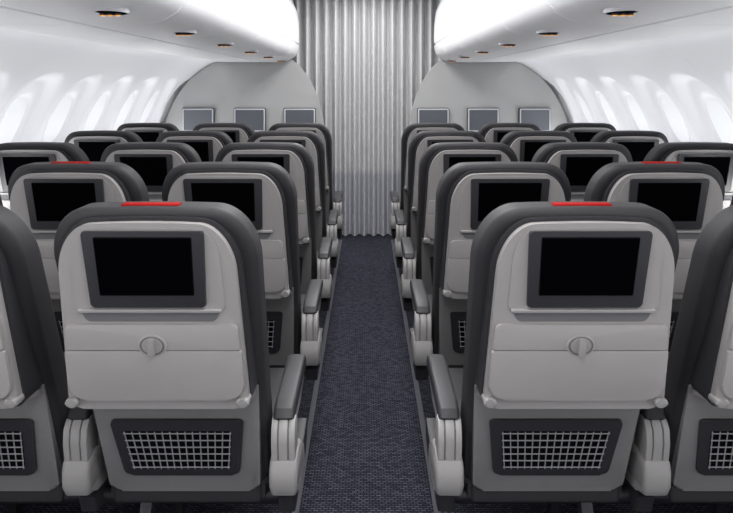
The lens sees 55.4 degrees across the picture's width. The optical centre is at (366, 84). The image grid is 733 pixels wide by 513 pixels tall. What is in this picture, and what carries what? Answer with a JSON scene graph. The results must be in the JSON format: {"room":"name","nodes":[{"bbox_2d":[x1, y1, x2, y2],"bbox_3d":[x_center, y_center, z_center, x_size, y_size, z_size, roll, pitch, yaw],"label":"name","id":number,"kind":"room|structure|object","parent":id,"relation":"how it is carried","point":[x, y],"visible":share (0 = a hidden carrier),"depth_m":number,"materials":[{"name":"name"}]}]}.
{"room":"aircraft cabin","nodes":[
{"label":"aircraft cabin","id":0,"kind":"room"},
{"bbox_2d":[0,29,214,141],"bbox_3d":[-1.630,0.593,2.650,0.540,1.620,8.500,0,0,0],"label":"wall","id":1,"kind":"structure","parent":0,"point":[43,70],"depth_m":3.92,"materials":[{"name":"white plastic"}]},
{"bbox_2d":[0,97,26,143],"bbox_3d":[-1.838,0.202,3.580,0.139,0.292,0.210,0,0,0],"label":"window","id":2,"kind":"structure","parent":1,"relation":"in","point":[10,121],"depth_m":3.58,"materials":[{"name":"white glass"}]},
{"bbox_2d":[43,96,71,141],"bbox_3d":[-1.838,0.202,4.140,0.139,0.292,0.210,0,0,0],"label":"window","id":3,"kind":"structure","parent":1,"relation":"in","point":[56,121],"depth_m":4.13,"materials":[{"name":"white glass"}]},
{"bbox_2d":[83,95,105,130],"bbox_3d":[-1.838,0.202,4.700,0.139,0.292,0.210,0,0,0],"label":"window","id":4,"kind":"structure","parent":1,"relation":"in","point":[94,115],"depth_m":4.70,"materials":[{"name":"white glass"}]},
{"bbox_2d":[113,93,133,130],"bbox_3d":[-1.838,0.202,5.260,0.139,0.292,0.210,0,0,0],"label":"window","id":5,"kind":"structure","parent":1,"relation":"in","point":[124,111],"depth_m":5.27,"materials":[{"name":"white glass"}]},
{"bbox_2d":[139,93,155,122],"bbox_3d":[-1.838,0.202,5.820,0.139,0.292,0.210,0,0,0],"label":"window","id":6,"kind":"structure","parent":1,"relation":"in","point":[146,112],"depth_m":5.84,"materials":[{"name":"white glass"}]},
{"bbox_2d":[159,93,173,122],"bbox_3d":[-1.838,0.202,6.380,0.139,0.292,0.210,0,0,0],"label":"window","id":7,"kind":"structure","parent":1,"relation":"in","point":[169,102],"depth_m":6.41,"materials":[{"name":"white"}]},
{"bbox_2d":[0,234,732,512],"bbox_3d":[0.000,1.425,2.650,3.500,0.050,8.500,0,0,0],"label":"floor","id":8,"kind":"structure","parent":0,"point":[366,454],"depth_m":2.94,"materials":[{"name":"carpet"}]},
{"bbox_2d":[0,142,88,208],"bbox_3d":[-1.480,0.828,3.458,0.581,1.144,0.864,0,0,0],"label":"seat","id":9,"kind":"object","parent":8,"relation":"on","point":[13,155],"visible":0.17,"depth_m":3.05,"materials":[{"name":"grey leather"}]},
{"bbox_2d":[0,205,110,512],"bbox_3d":[-0.952,0.828,1.858,0.545,1.144,0.864,0,0,0],"label":"seat","id":10,"kind":"object","parent":8,"relation":"on","point":[51,453],"visible":0.91,"depth_m":1.69,"materials":[{"name":"grey plastic"}]},
{"bbox_2d":[8,161,148,362],"bbox_3d":[-0.952,0.826,2.658,0.545,1.148,0.864,0,0,0],"label":"seat","id":11,"kind":"object","parent":8,"relation":"on","point":[41,194],"visible":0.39,"depth_m":2.26,"materials":[{"name":"grey plastic"}]},
{"bbox_2d":[64,130,142,161],"bbox_3d":[-1.480,0.828,4.258,0.581,1.144,0.864,0,0,0],"label":"seat","id":12,"kind":"object","parent":8,"relation":"on","point":[94,143],"visible":0.19,"depth_m":3.84,"materials":[{"name":"grey plastic"}]},
{"bbox_2d":[117,123,179,141],"bbox_3d":[-1.480,0.828,5.058,0.581,1.144,0.864,0,0,0],"label":"seat","id":13,"kind":"object","parent":8,"relation":"on","point":[148,132],"visible":0.16,"depth_m":4.64,"materials":[{"name":"grey plastic"}]},
{"bbox_2d":[100,142,201,200],"bbox_3d":[-0.952,0.828,3.458,0.545,1.144,0.864,0,0,0],"label":"seat","id":14,"kind":"object","parent":8,"relation":"on","point":[152,161],"visible":0.27,"depth_m":3.05,"materials":[{"name":"grey leather"}]},
{"bbox_2d":[54,201,306,512],"bbox_3d":[-0.442,0.826,1.858,0.545,1.148,0.864,0,0,0],"label":"seat","id":15,"kind":"object","parent":8,"relation":"on","point":[163,303],"visible":1,"depth_m":1.52,"materials":[{"name":"grey plastic"}]},
{"bbox_2d":[156,130,232,161],"bbox_3d":[-0.952,0.828,4.258,0.545,1.144,0.864,0,0,0],"label":"seat","id":16,"kind":"object","parent":8,"relation":"on","point":[207,144],"visible":0.24,"depth_m":3.85,"materials":[{"name":"grey plastic"}]},
{"bbox_2d":[193,123,254,142],"bbox_3d":[-0.952,0.828,5.058,0.545,1.144,0.864,0,0,0],"label":"seat","id":17,"kind":"object","parent":8,"relation":"on","point":[238,132],"visible":0.16,"depth_m":4.65,"materials":[{"name":"grey plastic"}]},
{"bbox_2d":[162,161,322,379],"bbox_3d":[-0.442,0.828,2.658,0.545,1.144,0.864,0,0,0],"label":"seat","id":18,"kind":"object","parent":8,"relation":"on","point":[265,192],"visible":0.55,"depth_m":2.30,"materials":[{"name":"grey plastic"}]},
{"bbox_2d":[215,142,332,310],"bbox_3d":[-0.442,0.828,3.458,0.545,1.144,0.864,0,0,0],"label":"seat","id":19,"kind":"object","parent":8,"relation":"on","point":[294,158],"visible":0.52,"depth_m":3.12,"materials":[{"name":"grey plastic"}]},
{"bbox_2d":[247,130,338,267],"bbox_3d":[-0.442,0.828,4.258,0.545,1.144,0.864,0,0,0],"label":"seat","id":20,"kind":"object","parent":8,"relation":"on","point":[310,140],"visible":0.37,"depth_m":3.93,"materials":[{"name":"grey leather"}]},
{"bbox_2d":[268,123,342,238],"bbox_3d":[-0.442,0.828,5.058,0.545,1.144,0.864,0,0,0],"label":"seat","id":21,"kind":"object","parent":8,"relation":"on","point":[321,130],"visible":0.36,"depth_m":4.73,"materials":[{"name":"grey leather"}]},
{"bbox_2d":[292,240,341,512],"bbox_3d":[-0.232,1.398,2.350,0.022,0.004,7.900,0,0,0],"label":"trim","id":22,"kind":"structure","parent":8,"relation":"on","point":[316,385],"depth_m":3.10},
{"bbox_2d":[165,59,567,132],"bbox_3d":[0.000,0.568,6.322,3.710,1.665,0.045,0,0,0],"label":"wall","id":23,"kind":"structure","parent":8,"relation":"on","point":[223,87],"depth_m":6.30,"materials":[{"name":"grey plastic"}]},
{"bbox_2d":[182,108,214,130],"bbox_3d":[-1.515,0.315,6.282,0.288,0.218,0.036,0,0,0],"label":"wall monitor","id":24,"kind":"object","parent":23,"relation":"attached to","point":[191,117],"visible":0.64,"depth_m":6.26,"materials":[{"name":"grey glass"}]},
{"bbox_2d":[234,108,265,131],"bbox_3d":[-1.050,0.315,6.282,0.288,0.218,0.036,0,0,0],"label":"wall monitor","id":25,"kind":"object","parent":23,"relation":"attached to","point":[254,117],"visible":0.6,"depth_m":6.26,"materials":[{"name":"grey glass"}]},
{"bbox_2d":[284,108,315,122],"bbox_3d":[-0.600,0.315,6.282,0.288,0.218,0.036,0,0,0],"label":"wall monitor","id":26,"kind":"object","parent":23,"relation":"attached to","point":[291,115],"visible":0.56,"depth_m":6.26,"materials":[{"name":"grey glass"}]},
{"bbox_2d":[417,108,448,122],"bbox_3d":[0.600,0.315,6.282,0.288,0.218,0.036,0,0,0],"label":"wall monitor","id":27,"kind":"object","parent":23,"relation":"attached to","point":[424,115],"visible":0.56,"depth_m":6.26,"materials":[{"name":"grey glass"}]},
{"bbox_2d":[467,108,498,131],"bbox_3d":[1.050,0.315,6.282,0.288,0.218,0.036,0,0,0],"label":"wall monitor","id":28,"kind":"object","parent":23,"relation":"attached to","point":[476,117],"visible":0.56,"depth_m":6.26,"materials":[{"name":"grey glass"}]},
{"bbox_2d":[518,108,550,130],"bbox_3d":[1.515,0.315,6.282,0.288,0.218,0.036,0,0,0],"label":"wall monitor","id":29,"kind":"object","parent":23,"relation":"attached to","point":[541,117],"visible":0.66,"depth_m":6.26,"materials":[{"name":"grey glass"}]},
{"bbox_2d":[391,240,440,512],"bbox_3d":[0.232,1.398,2.350,0.022,0.004,7.900,0,0,0],"label":"trim","id":30,"kind":"structure","parent":8,"relation":"on","point":[416,385],"depth_m":3.09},
{"bbox_2d":[390,123,464,238],"bbox_3d":[0.442,0.828,5.058,0.545,1.144,0.864,0,0,0],"label":"seat","id":31,"kind":"object","parent":8,"relation":"on","point":[411,130],"visible":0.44,"depth_m":4.73,"materials":[{"name":"grey plastic"}]},
{"bbox_2d":[394,130,485,267],"bbox_3d":[0.442,0.828,4.258,0.545,1.144,0.864,0,0,0],"label":"seat","id":32,"kind":"object","parent":8,"relation":"on","point":[422,140],"visible":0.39,"depth_m":3.93,"materials":[{"name":"grey plastic"}]},
{"bbox_2d":[400,142,517,310],"bbox_3d":[0.442,0.828,3.458,0.545,1.144,0.864,0,0,0],"label":"seat","id":33,"kind":"object","parent":8,"relation":"on","point":[437,158],"visible":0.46,"depth_m":3.11,"materials":[{"name":"grey plastic"}]},
{"bbox_2d":[410,161,570,379],"bbox_3d":[0.442,0.828,2.658,0.545,1.144,0.864,0,0,0],"label":"seat","id":34,"kind":"object","parent":8,"relation":"on","point":[467,192],"visible":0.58,"depth_m":2.30,"materials":[{"name":"grey plastic"}]},
{"bbox_2d":[478,123,539,142],"bbox_3d":[0.952,0.828,5.058,0.545,1.144,0.864,0,0,0],"label":"seat","id":35,"kind":"object","parent":8,"relation":"on","point":[491,132],"visible":0.19,"depth_m":4.65,"materials":[{"name":"grey plastic"}]},
{"bbox_2d":[500,130,576,161],"bbox_3d":[0.952,0.828,4.258,0.545,1.144,0.864,0,0,0],"label":"seat","id":36,"kind":"object","parent":8,"relation":"on","point":[525,144],"visible":0.17,"depth_m":3.85,"materials":[{"name":"grey plastic"}]},
{"bbox_2d":[426,201,678,512],"bbox_3d":[0.442,0.826,1.858,0.545,1.148,0.864,0,0,0],"label":"seat","id":37,"kind":"object","parent":8,"relation":"on","point":[569,303],"visible":1,"depth_m":1.52,"materials":[{"name":"grey plastic"}]},
{"bbox_2d":[531,142,632,200],"bbox_3d":[0.952,0.828,3.458,0.545,1.144,0.864,0,0,0],"label":"seat","id":38,"kind":"object","parent":8,"relation":"on","point":[579,161],"visible":0.27,"depth_m":3.05,"materials":[{"name":"grey plastic"}]},
{"bbox_2d":[553,123,615,141],"bbox_3d":[1.480,0.828,5.058,0.581,1.144,0.864,0,0,0],"label":"seat","id":39,"kind":"object","parent":8,"relation":"on","point":[583,132],"visible":0.13,"depth_m":4.64,"materials":[{"name":"grey plastic"}]},
{"bbox_2d":[590,130,668,161],"bbox_3d":[1.480,0.828,4.258,0.581,1.144,0.864,0,0,0],"label":"seat","id":40,"kind":"object","parent":8,"relation":"on","point":[638,143],"visible":0.18,"depth_m":3.84,"materials":[{"name":"grey plastic"}]},
{"bbox_2d":[584,161,724,362],"bbox_3d":[0.952,0.826,2.658,0.545,1.148,0.864,0,0,0],"label":"seat","id":41,"kind":"object","parent":8,"relation":"on","point":[690,194],"visible":0.37,"depth_m":2.26,"materials":[{"name":"grey plastic"}]},
{"bbox_2d":[622,205,732,512],"bbox_3d":[0.952,0.828,1.858,0.545,1.144,0.864,0,0,0],"label":"seat","id":42,"kind":"object","parent":8,"relation":"on","point":[682,451],"visible":0.91,"depth_m":1.69,"materials":[{"name":"grey plastic"}]},
{"bbox_2d":[644,142,732,208],"bbox_3d":[1.480,0.828,3.458,0.581,1.144,0.864,0,0,0],"label":"seat","id":43,"kind":"object","parent":8,"relation":"on","point":[719,155],"visible":0.16,"depth_m":3.05,"materials":[{"name":"grey leather"}]},
{"bbox_2d":[518,29,732,141],"bbox_3d":[1.630,0.593,2.650,0.540,1.620,8.500,0,0,0],"label":"wall","id":44,"kind":"structure","parent":0,"point":[689,70],"depth_m":3.92,"materials":[{"name":"white plastic"}]},
{"bbox_2d":[559,93,573,122],"bbox_3d":[1.838,0.202,6.380,0.139,0.292,0.210,0,0,0],"label":"window","id":45,"kind":"structure","parent":44,"relation":"in","point":[563,102],"depth_m":6.41,"materials":[{"name":"white"}]},
{"bbox_2d":[577,93,593,122],"bbox_3d":[1.838,0.202,5.820,0.139,0.292,0.210,0,0,0],"label":"window","id":46,"kind":"structure","parent":44,"relation":"in","point":[586,112],"depth_m":5.84,"materials":[{"name":"white glass"}]},
{"bbox_2d":[599,93,619,130],"bbox_3d":[1.838,0.202,5.260,0.139,0.292,0.210,0,0,0],"label":"window","id":47,"kind":"structure","parent":44,"relation":"in","point":[608,111],"depth_m":5.26,"materials":[{"name":"white glass"}]},
{"bbox_2d":[627,95,649,130],"bbox_3d":[1.838,0.202,4.700,0.139,0.292,0.210,0,0,0],"label":"window","id":48,"kind":"structure","parent":44,"relation":"in","point":[638,115],"depth_m":4.70,"materials":[{"name":"white glass"}]},
{"bbox_2d":[661,96,689,141],"bbox_3d":[1.838,0.202,4.140,0.139,0.292,0.210,0,0,0],"label":"window","id":49,"kind":"structure","parent":44,"relation":"in","point":[676,121],"depth_m":4.13,"materials":[{"name":"white glass"}]},
{"bbox_2d":[706,97,732,143],"bbox_3d":[1.838,0.202,3.580,0.139,0.292,0.210,0,0,0],"label":"window","id":50,"kind":"structure","parent":44,"relation":"in","point":[722,121],"depth_m":3.58,"materials":[{"name":"white glass"}]},
{"bbox_3d":[0.000,-0.870,2.650,2.800,0.040,8.500,0,0,0],"label":"ceiling","id":51,"kind":"structure","parent":0,"visible":0},
{"bbox_2d":[0,0,298,61],"bbox_3d":[-0.988,-0.525,2.340,0.764,0.650,7.880,0,0,0],"label":"bin","id":52,"kind":"object","parent":51,"relation":"attached to","point":[210,30],"visible":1,"depth_m":2.89,"materials":[{"name":"plastic"}]},
{"bbox_2d":[96,7,129,15],"bbox_3d":[-0.745,-0.211,2.030,0.104,0.022,0.128,0,0,0],"label":"light","id":53,"kind":"object","parent":52,"relation":"attached to","point":[109,11],"depth_m":2.01,"materials":[{"name":"metal"}]},
{"bbox_2d":[175,30,196,35],"bbox_3d":[-0.745,-0.211,2.840,0.104,0.022,0.128,0,0,0],"label":"light","id":54,"kind":"object","parent":52,"relation":"attached to","point":[184,32],"depth_m":2.83,"materials":[{"name":"metal"}]},
{"bbox_2d":[218,42,233,46],"bbox_3d":[-0.745,-0.211,3.650,0.104,0.022,0.128,0,0,0],"label":"light","id":55,"kind":"object","parent":52,"relation":"attached to","point":[228,44],"depth_m":3.62,"materials":[{"name":"metal"}]},
{"bbox_2d":[245,50,257,53],"bbox_3d":[-0.745,-0.211,4.460,0.104,0.022,0.128,0,0,0],"label":"light","id":56,"kind":"object","parent":52,"relation":"attached to","point":[252,51],"depth_m":4.45,"materials":[{"name":"metal"}]},
{"bbox_2d":[291,0,441,235],"bbox_3d":[0.000,0.273,6.470,1.600,2.235,0.106,0,0,0],"label":"curtain","id":57,"kind":"object","parent":51,"relation":"hanging from","point":[366,63],"visible":0.56,"depth_m":6.47,"materials":[{"name":"fabric"}]},
{"bbox_2d":[434,0,732,61],"bbox_3d":[0.988,-0.525,2.340,0.764,0.650,7.880,0,0,0],"label":"bin","id":58,"kind":"object","parent":51,"relation":"attached to","point":[464,30],"visible":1,"depth_m":2.89,"materials":[{"name":"plastic"}]},
{"bbox_2d":[475,50,487,53],"bbox_3d":[0.745,-0.211,4.460,0.104,0.022,0.128,0,0,0],"label":"light","id":59,"kind":"object","parent":58,"relation":"attached to","point":[477,51],"depth_m":4.45,"materials":[{"name":"metal"}]},
{"bbox_2d":[499,42,514,46],"bbox_3d":[0.745,-0.211,3.650,0.104,0.022,0.128,0,0,0],"label":"light","id":60,"kind":"object","parent":58,"relation":"attached to","point":[504,44],"depth_m":3.62,"materials":[{"name":"metal"}]},
{"bbox_2d":[536,30,557,35],"bbox_3d":[0.745,-0.211,2.840,0.104,0.022,0.128,0,0,0],"label":"light","id":61,"kind":"object","parent":58,"relation":"attached to","point":[542,32],"depth_m":2.83,"materials":[{"name":"metal"}]},
{"bbox_2d":[603,7,636,15],"bbox_3d":[0.745,-0.211,2.030,0.104,0.022,0.128,0,0,0],"label":"light","id":62,"kind":"object","parent":58,"relation":"attached to","point":[614,11],"depth_m":2.01,"materials":[{"name":"metal"}]}
]}

